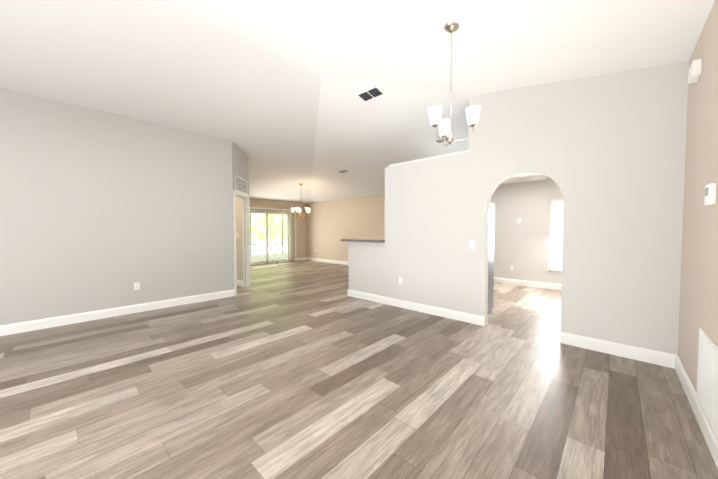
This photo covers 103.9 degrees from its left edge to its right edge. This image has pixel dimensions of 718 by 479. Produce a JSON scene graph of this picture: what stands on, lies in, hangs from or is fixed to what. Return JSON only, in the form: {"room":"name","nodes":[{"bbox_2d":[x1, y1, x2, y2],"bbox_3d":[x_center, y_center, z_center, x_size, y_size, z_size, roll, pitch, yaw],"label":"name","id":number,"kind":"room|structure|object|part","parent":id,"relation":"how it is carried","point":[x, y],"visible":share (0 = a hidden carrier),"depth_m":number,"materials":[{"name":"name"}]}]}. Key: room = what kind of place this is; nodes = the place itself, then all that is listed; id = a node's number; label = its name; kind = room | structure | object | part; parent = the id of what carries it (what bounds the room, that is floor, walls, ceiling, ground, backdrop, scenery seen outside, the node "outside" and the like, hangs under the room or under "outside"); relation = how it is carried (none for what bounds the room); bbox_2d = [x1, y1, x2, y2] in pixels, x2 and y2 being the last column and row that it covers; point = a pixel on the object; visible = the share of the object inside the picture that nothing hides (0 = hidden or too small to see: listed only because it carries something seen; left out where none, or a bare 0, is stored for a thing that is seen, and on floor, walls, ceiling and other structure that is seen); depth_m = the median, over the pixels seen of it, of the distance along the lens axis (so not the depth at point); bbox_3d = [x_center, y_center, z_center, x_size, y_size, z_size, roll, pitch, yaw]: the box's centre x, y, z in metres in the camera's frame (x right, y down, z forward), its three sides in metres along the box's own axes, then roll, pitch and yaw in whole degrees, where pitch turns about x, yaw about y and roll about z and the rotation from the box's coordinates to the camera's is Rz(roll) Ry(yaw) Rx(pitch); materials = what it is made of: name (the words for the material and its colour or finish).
{"room":"empty living room","nodes":[
{"label":"empty living room","id":0,"kind":"room"},
{"bbox_2d":[0,87,247,324],"bbox_3d":[-4.344,-0.370,3.995,0.718,3.071,6.040,2,3,42],"label":"wall","id":1,"kind":"structure","parent":0,"point":[100,210],"depth_m":4.12,"materials":[{"name":"grey paint"}]},
{"bbox_2d":[0,289,234,335],"bbox_3d":[-4.201,1.113,3.657,0.015,0.130,5.202,2,3,42],"label":"baseboard","id":2,"kind":"structure","parent":1,"relation":"attached to","point":[8,329],"depth_m":4.13,"materials":[{"name":"white wood"}]},
{"bbox_2d":[134,282,139,289],"bbox_3d":[-3.496,0.732,4.422,0.013,0.116,0.072,2,3,42],"label":"outlet","id":3,"kind":"object","parent":1,"relation":"attached to","point":[136,285],"visible":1,"depth_m":4.42,"materials":[{"name":"white plastic"}]},
{"bbox_2d":[235,175,246,193],"bbox_3d":[-2.487,-1.146,5.952,0.008,0.304,0.664,0,2,-3],"label":"air vent","id":4,"kind":"object","parent":1,"relation":"in","point":[235,183],"visible":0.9,"depth_m":5.72,"materials":[{"name":"white metal"}]},
{"bbox_2d":[236,177,246,192],"bbox_3d":[-2.488,-1.146,5.952,0.003,0.260,0.620,0,2,-3],"label":"louvres","id":5,"kind":"object","parent":4,"relation":"attached to","point":[241,185],"visible":1,"depth_m":5.95,"materials":[{"name":"white metal"}]},
{"bbox_2d":[233,190,250,294],"bbox_3d":[-2.547,0.053,5.986,0.144,2.092,0.877,0,2,-3],"label":"door frame","id":6,"kind":"structure","parent":1,"relation":"attached to","point":[247,222],"depth_m":6.34,"materials":[{"name":"white wood"}]},
{"bbox_2d":[235,157,249,286],"bbox_3d":[-3.902,-0.448,7.617,3.720,2.984,0.120,2,3,42],"label":"wall","id":7,"kind":"structure","parent":0,"point":[239,241],"depth_m":6.50,"materials":[{"name":"beige paint"}]},
{"bbox_2d":[237,280,244,286],"bbox_3d":[-3.118,1.005,6.855,1.430,0.130,0.015,2,3,42],"label":"baseboard","id":8,"kind":"structure","parent":7,"relation":"attached to","point":[239,282],"depth_m":6.50,"materials":[{"name":"white wood"}]},
{"bbox_2d":[250,198,305,260],"bbox_3d":[-3.811,-0.305,10.565,0.120,2.500,4.580,2,3,42],"label":"wall","id":9,"kind":"structure","parent":0,"point":[300,235],"depth_m":11.74,"materials":[{"name":"beige paint"}]},
{"bbox_2d":[250,210,290,264],"bbox_3d":[-3.565,-0.090,10.848,0.110,2.051,2.142,2,3,42],"label":"door","id":10,"kind":"structure","parent":9,"relation":"in","point":[266,212],"depth_m":10.86,"materials":[{"name":"white"}]},
{"bbox_2d":[250,207,295,264],"bbox_3d":[-3.455,-0.150,10.800,0.085,2.105,2.460,2,3,42],"label":"vertical blinds","id":11,"kind":"object","parent":9,"relation":"attached to","point":[275,209],"visible":0.71,"depth_m":10.98,"materials":[{"name":"white plastic"}]},
{"bbox_2d":[293,257,303,260],"bbox_3d":[-2.529,0.835,11.918,0.015,0.130,0.630,2,3,42],"label":"baseboard","id":12,"kind":"structure","parent":9,"relation":"attached to","point":[302,258],"depth_m":11.89,"materials":[{"name":"white wood"}]},
{"bbox_2d":[0,0,714,202],"bbox_3d":[-1.924,-1.845,4.821,11.169,1.045,11.000,2,3,42],"label":"ceiling","id":13,"kind":"structure","parent":0,"point":[270,89],"depth_m":3.14,"materials":[{"name":"white paint"}]},
{"bbox_2d":[291,183,309,217],"bbox_3d":[-1.827,-1.228,8.966,0.625,1.101,0.622,2,3,42],"label":"dining chandelier","id":14,"kind":"object","parent":13,"relation":"hanging from","point":[300,210],"visible":1,"depth_m":8.92,"materials":[{"name":"white glass"}]},
{"bbox_2d":[336,169,349,173],"bbox_3d":[-0.423,-1.812,7.482,0.344,0.044,0.192,2,3,42],"label":"ceiling vent","id":15,"kind":"object","parent":13,"relation":"in","point":[343,171],"visible":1,"depth_m":7.47,"materials":[{"name":"white metal"}]},
{"bbox_2d":[356,86,384,102],"bbox_3d":[0.166,-2.099,4.065,0.384,0.048,0.212,2,3,42],"label":"ceiling vent","id":16,"kind":"object","parent":13,"relation":"in","point":[370,94],"visible":1,"depth_m":4.06,"materials":[{"name":"white"}]},
{"bbox_2d":[434,137,447,143],"bbox_3d":[1.544,-1.810,5.127,0.296,0.039,0.164,2,3,42],"label":"ceiling vent","id":17,"kind":"object","parent":13,"relation":"in","point":[438,141],"visible":0.46,"depth_m":5.16,"materials":[{"name":"white metal"}]},
{"bbox_2d":[428,22,480,145],"bbox_3d":[0.819,-1.356,2.440,0.427,1.034,0.435,2,3,42],"label":"chandelier","id":18,"kind":"object","parent":13,"relation":"hanging from","point":[472,115],"visible":1,"depth_m":2.40,"materials":[{"name":"white glass"}]},
{"bbox_2d":[0,253,717,478],"bbox_3d":[-2.718,1.125,6.734,15.150,0.100,12.600,2,3,42],"label":"floor","id":19,"kind":"structure","parent":0,"point":[305,369],"depth_m":2.19,"materials":[{"name":"brown wood"}]},
{"bbox_2d":[250,213,286,255],"bbox_3d":[-6.019,-0.450,13.370,0.050,2.600,6.800,2,3,42],"label":"bars","id":20,"kind":"object","parent":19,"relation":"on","point":[265,243],"depth_m":14.58,"materials":[{"name":"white metal"}]},
{"bbox_2d":[487,203,494,313],"bbox_3d":[1.627,0.288,4.534,0.870,1.720,0.729,2,3,42],"label":"fridge","id":21,"kind":"object","parent":19,"relation":"on","point":[491,254],"visible":0.17,"depth_m":4.35,"materials":[{"name":"silver metal"}]},
{"bbox_2d":[306,179,561,283],"bbox_3d":[1.551,-0.242,8.684,10.570,2.501,0.110,2,3,42],"label":"wall","id":22,"kind":"structure","parent":0,"point":[522,247],"depth_m":6.82,"materials":[{"name":"grey paint"}]},
{"bbox_2d":[304,257,348,264],"bbox_3d":[0.082,0.900,9.985,6.480,0.130,0.015,2,3,42],"label":"baseboard","id":23,"kind":"structure","parent":22,"relation":"attached to","point":[305,258],"depth_m":11.24,"materials":[{"name":"white wood"}]},
{"bbox_2d":[494,277,561,289],"bbox_3d":[4.046,1.022,6.356,3.470,0.130,0.015,2,3,42],"label":"baseboard","id":24,"kind":"structure","parent":22,"relation":"attached to","point":[497,280],"depth_m":6.46,"materials":[{"name":"white wood"}]},
{"bbox_2d":[547,202,562,270],"bbox_3d":[4.569,-0.087,5.883,1.030,1.542,0.110,2,3,42],"label":"kitchen window","id":25,"kind":"structure","parent":22,"relation":"in","point":[550,252],"depth_m":6.19,"materials":[{"name":"white"}]},
{"bbox_2d":[550,199,562,268],"bbox_3d":[4.538,-0.107,5.849,0.950,1.488,0.028,2,3,42],"label":"window blinds","id":26,"kind":"object","parent":25,"relation":"attached to","point":[554,201],"visible":0.38,"depth_m":6.08,"materials":[{"name":"white plastic"}]},
{"bbox_3d":[4.588,-0.101,5.903,0.880,1.425,0.006,2,3,42],"label":"glass","id":27,"kind":"part","parent":25,"relation":"part of","materials":[{"name":"glass"}]},
{"bbox_2d":[389,150,550,183],"bbox_3d":[3.054,-1.297,4.951,3.740,0.040,3.410,2,3,42],"label":"ceiling","id":28,"kind":"structure","parent":0,"point":[523,177],"depth_m":5.72,"materials":[{"name":"white paint"}]},
{"bbox_2d":[348,61,688,354],"bbox_3d":[1.467,-0.416,4.047,4.440,3.160,0.110,2,3,42],"label":"wall","id":29,"kind":"structure","parent":0,"point":[606,153],"depth_m":3.10,"materials":[{"name":"grey paint"}]},
{"bbox_2d":[340,239,384,242],"bbox_3d":[0.130,0.020,5.328,1.018,0.040,0.370,2,3,42],"label":"countertop","id":30,"kind":"structure","parent":29,"relation":"on","point":[367,240],"depth_m":5.22,"materials":[{"name":"stone"}]},
{"bbox_2d":[348,289,487,325],"bbox_3d":[0.745,1.078,4.689,2.605,0.130,0.035,2,3,42],"label":"baseboard","id":31,"kind":"structure","parent":29,"relation":"attached to","point":[442,312],"depth_m":4.42,"materials":[{"name":"white wood"}]},
{"bbox_2d":[469,240,474,248],"bbox_3d":[1.564,0.070,3.888,0.072,0.116,0.018,2,3,42],"label":"light switch","id":32,"kind":"object","parent":29,"relation":"attached to","point":[472,244],"visible":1,"depth_m":3.88,"materials":[{"name":"white plastic"}]},
{"bbox_2d":[560,332,671,367],"bbox_3d":[2.638,1.137,2.941,0.870,0.130,0.015,2,3,42],"label":"baseboard","id":33,"kind":"structure","parent":29,"relation":"attached to","point":[669,360],"depth_m":2.90,"materials":[{"name":"white wood"}]},
{"bbox_2d":[678,0,717,392],"bbox_3d":[1.895,-0.179,1.315,0.110,2.870,10.510,2,3,42],"label":"wall","id":34,"kind":"structure","parent":0,"point":[699,289],"depth_m":2.06,"materials":[{"name":"beige paint"}]},
{"bbox_2d":[688,58,701,83],"bbox_3d":[2.629,-1.315,2.199,0.052,0.120,0.170,2,3,42],"label":"door chime","id":35,"kind":"object","parent":34,"relation":"attached to","point":[694,71],"visible":0.98,"depth_m":2.15,"materials":[{"name":"white plastic"}]},
{"bbox_2d":[672,354,717,468],"bbox_3d":[0.707,1.230,0.158,0.015,0.130,6.730,2,3,42],"label":"baseboard","id":36,"kind":"structure","parent":34,"relation":"attached to","point":[710,439],"depth_m":1.94,"materials":[{"name":"white wood"}]},
{"bbox_2d":[696,328,717,441],"bbox_3d":[1.982,0.879,1.535,0.008,0.500,1.160,2,3,42],"label":"air vent","id":37,"kind":"object","parent":34,"relation":"in","point":[707,386],"visible":1,"depth_m":1.74,"materials":[{"name":"white metal"}]},
{"bbox_2d":[704,183,716,205],"bbox_3d":[2.230,-0.285,1.784,0.034,0.130,0.124,2,3,42],"label":"thermostat","id":38,"kind":"object","parent":34,"relation":"attached to","point":[710,193],"visible":1,"depth_m":1.74,"materials":[{"name":"white plastic"}]},
{"label":"outside","id":39,"kind":"structure","parent":0,"visible":0},
{"bbox_2d":[251,213,286,254],"bbox_3d":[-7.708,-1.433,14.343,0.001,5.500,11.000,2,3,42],"label":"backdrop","id":40,"kind":"structure","parent":39,"point":[262,234],"depth_m":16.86,"materials":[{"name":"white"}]},
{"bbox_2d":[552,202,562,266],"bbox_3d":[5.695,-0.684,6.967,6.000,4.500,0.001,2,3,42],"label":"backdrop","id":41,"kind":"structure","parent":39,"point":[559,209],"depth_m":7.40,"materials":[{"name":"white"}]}
]}

